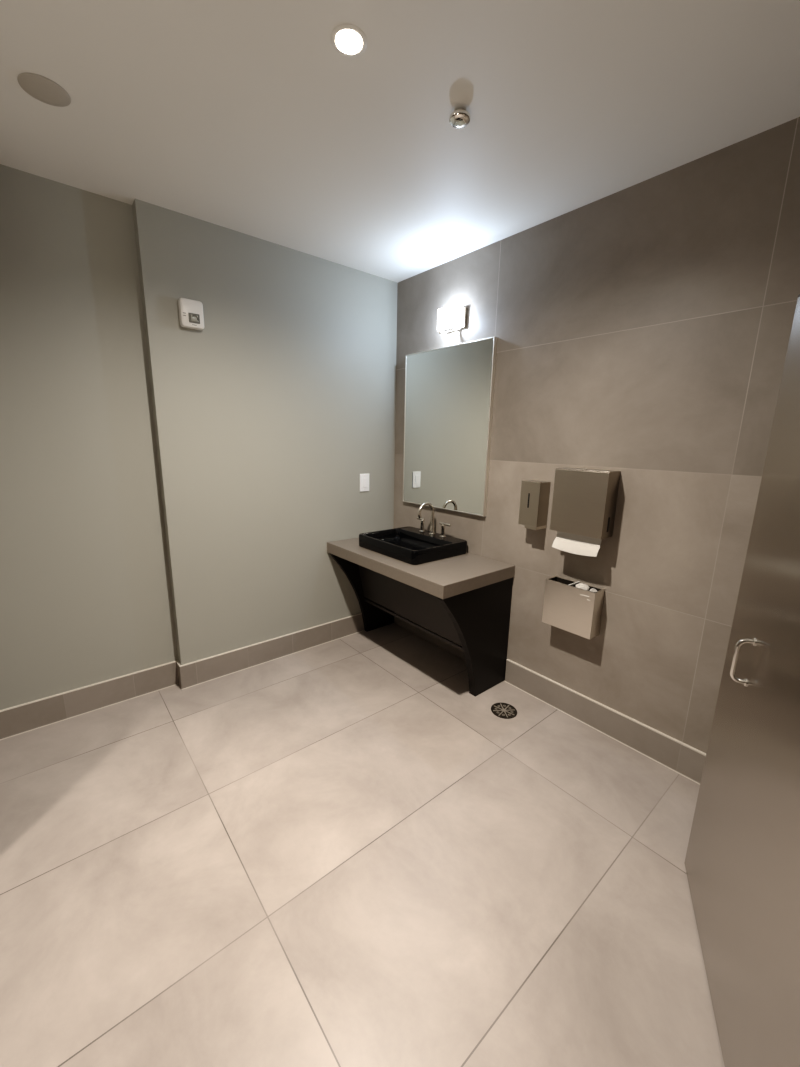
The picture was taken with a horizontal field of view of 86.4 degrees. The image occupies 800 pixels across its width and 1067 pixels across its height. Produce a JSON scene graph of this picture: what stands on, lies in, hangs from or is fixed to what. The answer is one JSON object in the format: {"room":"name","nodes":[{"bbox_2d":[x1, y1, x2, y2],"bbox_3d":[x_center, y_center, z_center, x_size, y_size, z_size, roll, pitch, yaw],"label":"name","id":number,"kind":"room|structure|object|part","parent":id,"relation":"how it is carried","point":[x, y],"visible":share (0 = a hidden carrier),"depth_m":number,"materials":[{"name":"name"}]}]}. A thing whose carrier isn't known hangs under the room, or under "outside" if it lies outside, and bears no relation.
{"room":"public restroom","nodes":[
{"label":"public restroom","id":0,"kind":"room"},
{"bbox_2d":[0,164,177,709],"bbox_3d":[-2.174,-0.220,1.711,2.115,2.533,0.174,-9,16,-39],"label":"wall","id":1,"kind":"structure","parent":0,"point":[86,597],"depth_m":2.06,"materials":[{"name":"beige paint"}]},
{"bbox_2d":[0,613,363,739],"bbox_3d":[-1.509,0.871,2.362,3.688,0.148,0.092,-9,16,-39],"label":"baseboard","id":2,"kind":"structure","parent":1,"relation":"attached to","point":[26,717],"depth_m":2.49,"materials":[{"name":"tile"}]},
{"bbox_2d":[132,199,397,664],"bbox_3d":[-0.714,-0.437,2.828,1.585,2.533,0.200,-9,16,-39],"label":"wall","id":3,"kind":"structure","parent":0,"point":[269,416],"depth_m":2.57,"materials":[{"name":"beige paint"}]},
{"bbox_2d":[178,298,203,329],"bbox_3d":[-1.068,-1.126,2.188,0.112,0.135,0.058,-9,16,-39],"label":"fire alarm strobe","id":4,"kind":"object","parent":3,"relation":"attached to","point":[191,316],"visible":1,"depth_m":2.17,"materials":[{"name":"white plastic"}]},
{"bbox_2d":[360,474,368,491],"bbox_3d":[-0.256,-0.369,3.095,0.083,0.129,0.010,-9,16,-39],"label":"light switch","id":5,"kind":"object","parent":3,"relation":"attached to","point":[364,478],"visible":1,"depth_m":3.09,"materials":[{"name":"white plastic"}]},
{"bbox_2d":[0,623,724,1066],"bbox_3d":[-0.430,1.289,1.138,4.100,0.100,3.900,-9,16,-39],"label":"floor","id":6,"kind":"structure","parent":0,"point":[336,853],"depth_m":1.44,"materials":[{"name":"tile"}]},
{"bbox_2d":[330,553,512,696],"bbox_3d":[0.080,0.527,2.835,0.588,0.678,1.121,-9,16,-39],"label":"vanity base","id":7,"kind":"object","parent":6,"relation":"on","point":[477,620],"visible":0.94,"depth_m":2.56,"materials":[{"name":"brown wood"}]},
{"bbox_3d":[-0.269,0.431,3.242,0.588,0.678,0.032,-9,16,-39],"label":"panel","id":8,"kind":"part","parent":7,"relation":"part of","materials":[{"name":"brown wood"}]},
{"bbox_2d":[327,537,514,598],"bbox_3d":[0.082,0.160,2.753,0.601,0.072,1.140,-9,16,-39],"label":"countertop","id":9,"kind":"structure","parent":7,"relation":"on","point":[445,578],"depth_m":2.44,"materials":[{"name":"beige stone"}]},
{"bbox_2d":[359,526,466,564],"bbox_3d":[0.077,0.065,2.814,0.472,0.084,0.583,-9,16,-39],"label":"sink","id":10,"kind":"object","parent":9,"relation":"in","point":[408,545],"visible":1,"depth_m":2.74,"materials":[{"name":"black ceramic"}]},
{"bbox_2d":[417,502,450,537],"bbox_3d":[0.183,-0.098,2.847,0.158,0.224,0.319,-9,16,-39],"label":"faucet","id":11,"kind":"object","parent":10,"relation":"on","point":[419,517],"visible":1,"depth_m":2.85,"materials":[{"name":"silver metal"}]},
{"bbox_3d":[0.155,-0.055,2.977,0.044,0.084,0.044,-9,16,-39],"label":"handle","id":12,"kind":"part","parent":11,"relation":"part of","materials":[{"name":"silver metal"}]},
{"bbox_3d":[0.174,-0.100,2.849,0.147,0.222,0.025,-9,16,-39],"label":"spout","id":13,"kind":"part","parent":11,"relation":"part of","materials":[{"name":"silver metal"}]},
{"bbox_3d":[0.219,-0.026,2.905,0.048,0.060,0.048,-9,16,-39],"label":"spout","id":14,"kind":"part","parent":11,"relation":"part of","materials":[{"name":"silver metal"}]},
{"bbox_3d":[0.286,-0.019,2.826,0.044,0.084,0.044,-9,16,-39],"label":"handle","id":15,"kind":"part","parent":11,"relation":"part of","materials":[{"name":"silver metal"}]},
{"bbox_3d":[0.424,0.622,2.434,0.588,0.678,0.048,-9,16,-39],"label":"panel","id":16,"kind":"part","parent":7,"relation":"part of","materials":[{"name":"brown wood"}]},
{"bbox_2d":[491,702,516,718],"bbox_3d":[0.579,0.984,2.372,0.143,0.004,0.143,-9,16,-39],"label":"floor drain","id":17,"kind":"object","parent":6,"relation":"on","point":[502,710],"visible":1,"depth_m":2.37,"materials":[{"name":"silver metal"}]},
{"bbox_2d":[0,0,799,282],"bbox_3d":[-0.379,-1.283,0.573,4.100,0.100,3.900,-9,16,-39],"label":"ceiling","id":18,"kind":"structure","parent":0,"point":[243,116],"depth_m":1.40,"materials":[{"name":"paint"}]},
{"bbox_2d":[17,73,70,106],"bbox_3d":[-1.137,-1.417,1.365,0.132,0.006,0.132,-9,16,-39],"label":"cover plate","id":19,"kind":"object","parent":18,"relation":"attached to","point":[43,89],"visible":1,"depth_m":1.36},
{"bbox_2d":[331,24,366,56],"bbox_3d":[-0.141,-1.357,1.177,0.100,0.005,0.100,-9,16,-39],"label":"recessed light","id":20,"kind":"object","parent":18,"relation":"in","point":[348,40],"visible":1,"depth_m":1.17,"materials":[{"name":"white"}]},
{"bbox_2d":[449,108,470,128],"bbox_3d":[0.200,-1.390,1.426,0.071,0.033,0.071,-9,16,-39],"label":"sprinkler","id":21,"kind":"object","parent":18,"relation":"attached to","point":[460,118],"visible":1,"depth_m":1.41,"materials":[{"name":"silver metal"}]},
{"bbox_2d":[393,117,799,752],"bbox_3d":[1.062,-0.232,2.057,0.120,2.533,3.700,-9,16,-39],"label":"wall","id":22,"kind":"structure","parent":0,"point":[642,330],"depth_m":1.91,"materials":[{"name":"tile"}]},
{"bbox_2d":[403,337,497,515],"bbox_3d":[0.286,-0.674,2.797,0.029,1.026,0.766,-9,16,-39],"label":"mirror","id":23,"kind":"object","parent":22,"relation":"attached to","point":[449,390],"visible":1,"depth_m":2.73,"materials":[{"name":"mirror"}]},
{"bbox_2d":[437,304,466,333],"bbox_3d":[0.314,-1.296,2.593,0.089,0.142,0.163,-9,16,-39],"label":"wall sconce","id":24,"kind":"object","parent":22,"relation":"attached to","point":[453,317],"visible":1,"depth_m":2.56,"materials":[{"name":"white glass"}]},
{"bbox_2d":[518,480,550,529],"bbox_3d":[0.725,-0.157,2.306,0.100,0.254,0.113,-9,16,-39],"label":"soap dispenser","id":25,"kind":"object","parent":22,"relation":"attached to","point":[534,499],"visible":1,"depth_m":2.27,"materials":[{"name":"metal"}]},
{"bbox_3d":[0.735,-0.038,2.315,0.096,0.018,0.072,-9,16,-39],"label":"push lever","id":26,"kind":"part","parent":25,"relation":"part of","materials":[{"name":"metal"}]},
{"bbox_2d":[394,612,705,784],"bbox_3d":[1.033,0.953,2.216,0.016,0.150,3.355,-9,16,-39],"label":"baseboard","id":27,"kind":"structure","parent":22,"relation":"attached to","point":[685,760],"depth_m":2.19,"materials":[{"name":"tile"}]},
{"bbox_2d":[542,576,604,639],"bbox_3d":[0.891,0.376,2.208,0.100,0.241,0.266,-9,16,-39],"label":"receptacle","id":28,"kind":"object","parent":22,"relation":"attached to","point":[578,611],"visible":0.99,"depth_m":2.16,"materials":[{"name":"metal"}]},
{"bbox_2d":[576,583,589,589],"bbox_3d":[0.921,0.278,2.154,0.064,0.052,0.066,-9,16,-39],"label":"paper towel","id":29,"kind":"object","parent":28,"relation":"in","point":[580,585],"visible":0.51,"depth_m":2.14,"materials":[{"name":"white paper"}]},
{"bbox_2d":[550,468,620,538],"bbox_3d":[0.897,-0.158,2.081,0.119,0.320,0.264,-9,16,-39],"label":"paper towel dispenser","id":30,"kind":"object","parent":22,"relation":"attached to","point":[584,501],"visible":1,"depth_m":2.02,"materials":[{"name":"metal"}]},
{"bbox_2d":[552,531,601,556],"bbox_3d":[0.866,0.037,2.092,0.041,0.120,0.231,-9,16,-39],"label":"paper towel","id":31,"kind":"object","parent":30,"relation":"hanging from","point":[567,542],"visible":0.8,"depth_m":2.09,"materials":[{"name":"white paper"}]},
{"bbox_3d":[0.845,0.476,0.177,0.030,1.748,0.718,-9,16,-39],"label":"wall panel","id":32,"kind":"object","parent":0,"visible":0},
{"bbox_2d":[685,294,799,1066],"bbox_3d":[0.827,0.362,0.902,0.068,1.848,0.958,7,14,24],"label":"door","id":33,"kind":"structure","parent":32,"relation":"attached to","point":[742,860],"depth_m":1.04,"materials":[{"name":"silver metal"}]},
{"bbox_3d":[0.929,0.346,1.160,0.040,0.132,0.011,7,14,24],"label":"handle","id":34,"kind":"part","parent":33,"relation":"part of","materials":[{"name":"silver metal"}]}
]}

